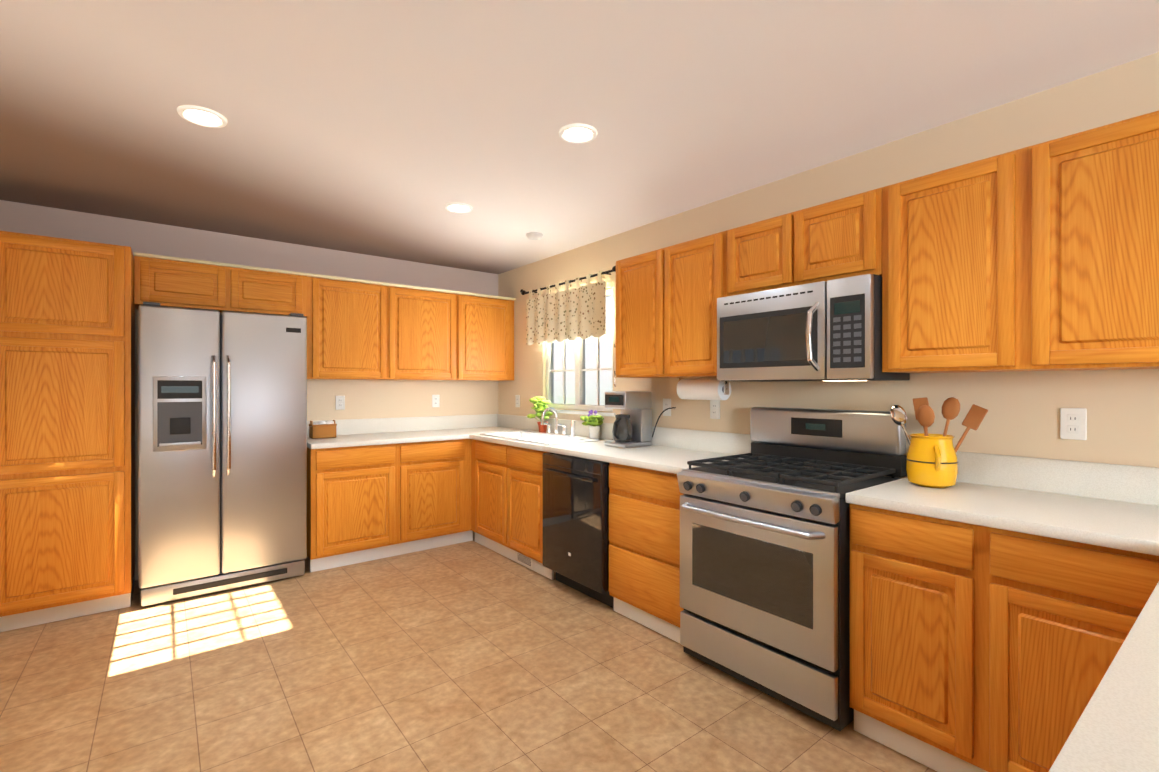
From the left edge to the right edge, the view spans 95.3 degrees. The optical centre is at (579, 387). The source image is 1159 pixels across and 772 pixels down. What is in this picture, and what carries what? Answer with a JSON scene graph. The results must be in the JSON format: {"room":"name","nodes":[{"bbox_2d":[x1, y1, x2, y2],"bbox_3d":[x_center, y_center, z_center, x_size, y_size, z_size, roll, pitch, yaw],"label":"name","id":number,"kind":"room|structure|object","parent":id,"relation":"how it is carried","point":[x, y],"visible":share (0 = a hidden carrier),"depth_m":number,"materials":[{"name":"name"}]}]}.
{"room":"kitchen","nodes":[
{"label":"kitchen","id":0,"kind":"room"},
{"bbox_2d":[0,200,497,580],"bbox_3d":[-2.203,0.088,4.286,3.680,2.440,0.120,0,0,-38],"label":"wall","id":1,"kind":"structure","parent":0,"point":[368,399],"depth_m":4.28,"materials":[{"name":"paint"}]},
{"bbox_2d":[134,252,241,312],"bbox_3d":[-2.677,-0.687,3.612,0.553,0.321,0.348,0,0,-38],"label":"upper cabinet","id":2,"kind":"object","parent":1,"relation":"attached to","point":[169,281],"depth_m":3.47,"materials":[{"name":"brown wood"}]},
{"bbox_2d":[242,265,309,319],"bbox_3d":[-2.337,-0.687,3.879,0.552,0.321,0.348,0,0,-38],"label":"upper cabinet","id":3,"kind":"object","parent":1,"relation":"attached to","point":[264,290],"depth_m":3.79,"materials":[{"name":"brown wood"}]},
{"bbox_2d":[336,396,344,409],"bbox_3d":[-1.981,0.129,4.376,0.072,0.116,0.009,0,0,-38],"label":"electrical outlet plate","id":4,"kind":"object","parent":1,"relation":"attached to","point":[340,400],"depth_m":4.37,"materials":[{"name":"white plastic"}]},
{"bbox_2d":[307,273,397,379],"bbox_3d":[-1.868,-0.455,4.261,0.652,0.784,0.328,0,0,-38],"label":"upper cabinet","id":5,"kind":"object","parent":1,"relation":"attached to","point":[359,329],"depth_m":4.13,"materials":[{"name":"brown wood"}]},
{"bbox_2d":[398,284,465,379],"bbox_3d":[-1.421,-0.456,4.613,0.723,0.784,0.328,0,0,-38],"label":"upper cabinet","id":6,"kind":"object","parent":1,"relation":"attached to","point":[431,321],"depth_m":4.53,"materials":[{"name":"brown wood"}]},
{"bbox_2d":[432,395,439,406],"bbox_3d":[-1.329,0.129,4.889,0.072,0.116,0.009,0,0,-38],"label":"electrical outlet plate","id":7,"kind":"object","parent":1,"relation":"attached to","point":[435,398],"depth_m":4.89,"materials":[{"name":"white plastic"}]},
{"bbox_2d":[466,292,515,380],"bbox_3d":[-0.971,-0.456,4.966,0.656,0.784,0.328,0,0,-38],"label":"upper cabinet","id":8,"kind":"object","parent":1,"relation":"attached to","point":[489,318],"depth_m":4.87,"materials":[{"name":"brown wood"}]},
{"bbox_2d":[0,531,936,771],"bbox_3d":[0.770,1.361,0.506,3.680,0.100,9.740,0,0,-38],"label":"floor","id":9,"kind":"structure","parent":0,"point":[471,656],"depth_m":2.29,"materials":[{"name":"tile"}]},
{"bbox_2d":[0,231,134,631],"bbox_3d":[-3.058,0.241,3.141,0.620,2.132,0.617,0,0,-38],"label":"pantry cabinet","id":10,"kind":"object","parent":9,"relation":"on","point":[67,428],"visible":1,"depth_m":2.92,"materials":[{"name":"brown wood"}]},
{"bbox_2d":[138,302,306,605],"bbox_3d":[-2.402,0.396,3.587,0.893,1.801,0.692,0,0,-38],"label":"refrigerator","id":11,"kind":"object","parent":9,"relation":"on","point":[222,401],"visible":1,"depth_m":3.33,"materials":[{"name":"silver metal"}]},
{"bbox_2d":[307,443,398,571],"bbox_3d":[-1.823,0.871,4.113,0.605,0.872,0.616,0,0,-38],"label":"base cabinet","id":12,"kind":"object","parent":9,"relation":"on","point":[369,503],"depth_m":3.86,"materials":[{"name":"brown wood"}]},
{"bbox_2d":[307,416,466,448],"bbox_3d":[-1.582,0.350,4.276,1.195,0.162,0.657,0,0,-38],"label":"countertop","id":13,"kind":"structure","parent":12,"relation":"on","point":[375,431],"depth_m":4.44,"materials":[{"name":"white stone"}]},
{"bbox_2d":[309,420,336,438],"bbox_3d":[-1.999,0.326,4.115,0.177,0.135,0.128,0,0,-38],"label":"wicker basket","id":14,"kind":"object","parent":13,"relation":"on","point":[321,429],"visible":1,"depth_m":4.07,"materials":[{"name":"brown wicker"}]},
{"bbox_2d":[399,439,466,554],"bbox_3d":[-1.366,0.870,4.472,0.558,0.872,0.616,0,0,-38],"label":"base cabinet","id":15,"kind":"object","parent":9,"relation":"on","point":[432,474],"depth_m":4.24,"materials":[{"name":"brown wood"}]},
{"bbox_2d":[467,439,472,540],"bbox_3d":[-0.903,0.870,4.836,0.712,0.872,0.616,0,0,-38],"label":"strip","id":16,"kind":"object","parent":9,"relation":"on","point":[469,532],"depth_m":4.45,"materials":[{"name":"brown wood"}]},
{"bbox_2d":[471,439,553,579],"bbox_3d":[-0.335,0.871,4.189,0.617,0.872,1.136,0,0,-38],"label":"base cabinet","id":17,"kind":"object","parent":9,"relation":"on","point":[507,501],"visible":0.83,"depth_m":3.95,"materials":[{"name":"brown wood"}]},
{"bbox_2d":[517,552,531,567],"bbox_3d":[-0.401,1.256,3.847,0.008,0.065,0.200,0,0,-38],"label":"air vent grille","id":18,"kind":"object","parent":17,"relation":"attached to","point":[524,559],"visible":0.98,"depth_m":3.84,"materials":[{"name":"white plastic"}]},
{"bbox_2d":[455,414,751,473],"bbox_3d":[-0.151,0.351,3.939,0.637,0.162,2.956,0,0,-38],"label":"countertop","id":19,"kind":"structure","parent":17,"relation":"on","point":[670,450],"depth_m":3.36,"materials":[{"name":"white stone"}]},
{"bbox_2d":[527,396,552,432],"bbox_3d":[-0.345,0.237,4.535,0.180,0.313,0.269,0,0,-38],"label":"terracotta potted plant","id":20,"kind":"object","parent":19,"relation":"on","point":[540,405],"visible":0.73,"depth_m":4.49,"materials":[{"name":"green plant"}]},
{"bbox_2d":[480,431,600,444],"bbox_3d":[-0.336,0.484,4.120,0.464,0.202,1.004,0,0,-38],"label":"sink","id":21,"kind":"object","parent":19,"relation":"in","point":[538,437],"visible":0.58,"depth_m":4.13,"materials":[{"name":"white ceramic"}]},
{"bbox_2d":[541,407,575,436],"bbox_3d":[-0.201,0.271,4.156,0.177,0.225,0.360,0,0,-38],"label":"kitchen faucet","id":22,"kind":"object","parent":19,"relation":"on","point":[557,430],"visible":1,"depth_m":4.16,"materials":[{"name":"silver metal"}]},
{"bbox_2d":[580,410,603,438],"bbox_3d":[0.089,0.282,3.991,0.157,0.222,0.206,0,0,-38],"label":"potted plant","id":23,"kind":"object","parent":19,"relation":"on","point":[594,421],"visible":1,"depth_m":3.96,"materials":[{"name":"green plant"}]},
{"bbox_2d":[604,391,675,447],"bbox_3d":[0.383,0.211,3.493,0.312,0.365,0.394,0,0,-38],"label":"coffee maker","id":24,"kind":"object","parent":19,"relation":"on","point":[632,425],"visible":1,"depth_m":3.50,"materials":[{"name":"silver metal"}]},
{"bbox_2d":[543,452,613,607],"bbox_3d":[0.172,0.872,3.470,0.655,0.870,0.608,0,0,-38],"label":"dishwasher","id":25,"kind":"object","parent":9,"relation":"on","point":[575,523],"visible":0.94,"depth_m":3.23,"materials":[{"name":"black metal"}]},
{"bbox_2d":[609,463,683,642],"bbox_3d":[0.585,0.871,3.019,0.617,0.872,0.596,0,0,-38],"label":"base cabinet","id":26,"kind":"object","parent":9,"relation":"on","point":[644,547],"visible":0.54,"depth_m":2.82,"materials":[{"name":"brown wood"}]},
{"bbox_2d":[677,407,906,730],"bbox_3d":[0.943,0.709,2.429,0.731,1.199,0.756,0,0,-38],"label":"gas range","id":27,"kind":"object","parent":9,"relation":"on","point":[765,572],"visible":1,"depth_m":2.24,"materials":[{"name":"silver metal"}]},
{"bbox_2d":[850,504,1158,771],"bbox_3d":[1.519,0.872,1.832,0.617,0.872,0.876,0,0,-38],"label":"base cabinet","id":28,"kind":"object","parent":9,"relation":"on","point":[976,648],"depth_m":1.68,"materials":[{"name":"brown wood"}]},
{"bbox_2d":[846,451,1158,543],"bbox_3d":[1.487,0.352,1.857,0.635,0.162,0.799,0,0,-38],"label":"countertop","id":29,"kind":"structure","parent":28,"relation":"on","point":[1115,506],"depth_m":1.86,"materials":[{"name":"white stone"}]},
{"bbox_2d":[890,397,987,487],"bbox_3d":[1.415,0.217,2.116,0.193,0.356,0.335,0,0,-38],"label":"utensil crock","id":30,"kind":"object","parent":29,"relation":"on","point":[931,461],"visible":1,"depth_m":2.07,"materials":[{"name":"glazed ceramic"},{"name":"wood"},{"name":"chrome"}]},
{"bbox_2d":[1049,486,1158,771],"bbox_3d":[1.286,0.353,0.753,2.317,0.162,0.690,0,0,-38],"label":"countertop","id":31,"kind":"structure","parent":28,"relation":"on","point":[1117,730],"depth_m":0.68,"materials":[{"name":"white stone"}]},
{"bbox_2d":[0,0,1158,273],"bbox_3d":[0.770,-1.179,0.504,3.680,0.100,9.740,0,0,-38],"label":"ceiling","id":32,"kind":"structure","parent":0,"point":[386,128],"depth_m":2.08,"materials":[{"name":"paint"}]},
{"bbox_2d":[177,105,226,127],"bbox_3d":[-1.569,-1.124,2.201,0.171,0.011,0.171,0,0,-44],"label":"recessed light","id":33,"kind":"object","parent":32,"relation":"in","point":[198,115],"depth_m":2.19,"materials":[{"name":"white"}]},
{"bbox_2d":[445,203,472,212],"bbox_3d":[-0.759,-1.125,3.322,0.171,0.011,0.171,0,0,-44],"label":"recessed light","id":34,"kind":"object","parent":32,"relation":"in","point":[452,207],"depth_m":3.31,"materials":[{"name":"white"}]},
{"bbox_2d":[526,232,542,239],"bbox_3d":[-0.332,-1.113,3.912,0.128,0.034,0.128,0,0,-38],"label":"smoke detector","id":35,"kind":"object","parent":32,"relation":"attached to","point":[534,235],"visible":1,"depth_m":3.87,"materials":[{"name":"white plastic"}]},
{"bbox_2d":[559,123,596,143],"bbox_3d":[-0.006,-1.124,2.349,0.171,0.011,0.171,0,0,-44],"label":"recessed light","id":36,"kind":"object","parent":32,"relation":"in","point":[577,133],"depth_m":2.34,"materials":[{"name":"white"}]},
{"bbox_2d":[498,52,1158,478],"bbox_3d":[2.170,0.090,1.605,0.120,2.440,9.500,0,0,-38],"label":"wall","id":37,"kind":"structure","parent":0,"point":[1022,414],"depth_m":2.29,"materials":[{"name":"beige paint"}]},
{"bbox_2d":[515,395,519,406],"bbox_3d":[-0.587,0.132,5.003,0.009,0.116,0.072,0,0,-38],"label":"electrical outlet plate","id":38,"kind":"object","parent":37,"relation":"attached to","point":[517,397],"depth_m":5.00,"materials":[{"name":"white plastic"}]},
{"bbox_2d":[520,266,615,344],"bbox_3d":[-0.108,-0.631,4.317,0.100,0.523,1.348,0,0,-38],"label":"valance curtain","id":39,"kind":"object","parent":37,"relation":"attached to","point":[576,312],"visible":1,"depth_m":4.24,"materials":[{"name":"fabric"}]},
{"bbox_2d":[546,288,615,416],"bbox_3d":[-0.010,-0.265,4.337,0.108,0.967,0.990,0,0,-38],"label":"kitchen window","id":40,"kind":"structure","parent":37,"relation":"in","point":[579,373],"depth_m":4.31,"materials":[{"name":"white"}]},
{"bbox_2d":[616,251,651,377],"bbox_3d":[0.503,-0.444,3.357,0.328,0.762,0.486,0,0,-38],"label":"upper cabinet","id":41,"kind":"object","parent":37,"relation":"attached to","point":[633,274],"depth_m":3.30,"materials":[{"name":"brown wood"}]},
{"bbox_2d":[663,398,670,415],"bbox_3d":[0.582,0.133,3.518,0.009,0.116,0.072,0,0,-38],"label":"electrical outlet plate","id":42,"kind":"object","parent":37,"relation":"attached to","point":[666,402],"depth_m":3.51,"materials":[{"name":"white plastic"}]},
{"bbox_2d":[652,231,723,377],"bbox_3d":[0.735,-0.444,3.062,0.328,0.762,0.484,0,0,-38],"label":"upper cabinet","id":43,"kind":"object","parent":37,"relation":"attached to","point":[688,277],"depth_m":2.97,"materials":[{"name":"brown wood"}]},
{"bbox_2d":[677,377,730,399],"bbox_3d":[0.723,0.008,3.088,0.124,0.133,0.348,0,0,-38],"label":"paper towel holder","id":44,"kind":"object","parent":43,"relation":"attached to","point":[703,389],"visible":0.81,"depth_m":3.02,"materials":[{"name":"white paper"}]},
{"bbox_2d":[710,400,719,418],"bbox_3d":[0.823,0.134,3.211,0.009,0.116,0.072,0,0,-38],"label":"electrical outlet plate","id":45,"kind":"object","parent":37,"relation":"attached to","point":[714,404],"depth_m":3.21,"materials":[{"name":"white plastic"}]},
{"bbox_2d":[724,217,775,296],"bbox_3d":[1.021,-0.645,2.699,0.328,0.359,0.436,0,0,-38],"label":"upper cabinet","id":46,"kind":"object","parent":37,"relation":"attached to","point":[750,249],"depth_m":2.65,"materials":[{"name":"brown wood"}]},
{"bbox_2d":[776,188,879,288],"bbox_3d":[1.225,-0.645,2.440,0.328,0.359,0.436,0,0,-38],"label":"upper cabinet","id":47,"kind":"object","parent":37,"relation":"attached to","point":[840,238],"depth_m":2.33,"materials":[{"name":"brown wood"}]},
{"bbox_2d":[717,274,909,381],"bbox_3d":[1.069,-0.244,2.527,0.464,0.434,0.756,0,0,-38],"label":"microwave","id":48,"kind":"object","parent":47,"relation":"attached to","point":[829,330],"visible":0.98,"depth_m":2.34,"materials":[{"name":"silver metal"}]},
{"bbox_2d":[880,150,1015,372],"bbox_3d":[1.502,-0.443,2.088,0.328,0.762,0.456,0,0,-38],"label":"upper cabinet","id":49,"kind":"object","parent":37,"relation":"attached to","point":[948,236],"depth_m":1.97,"materials":[{"name":"brown wood"}]},
{"bbox_2d":[1060,408,1086,439],"bbox_3d":[1.818,0.134,1.946,0.009,0.116,0.072,0,0,-38],"label":"electrical outlet plate","id":50,"kind":"object","parent":37,"relation":"attached to","point":[1073,423],"depth_m":1.94,"materials":[{"name":"white plastic"}]},
{"bbox_2d":[1016,110,1158,370],"bbox_3d":[1.792,-0.443,1.718,0.328,0.762,0.483,0,0,-38],"label":"upper cabinet","id":51,"kind":"object","parent":37,"relation":"attached to","point":[1043,256],"depth_m":1.68,"materials":[{"name":"brown wood"}]}
]}

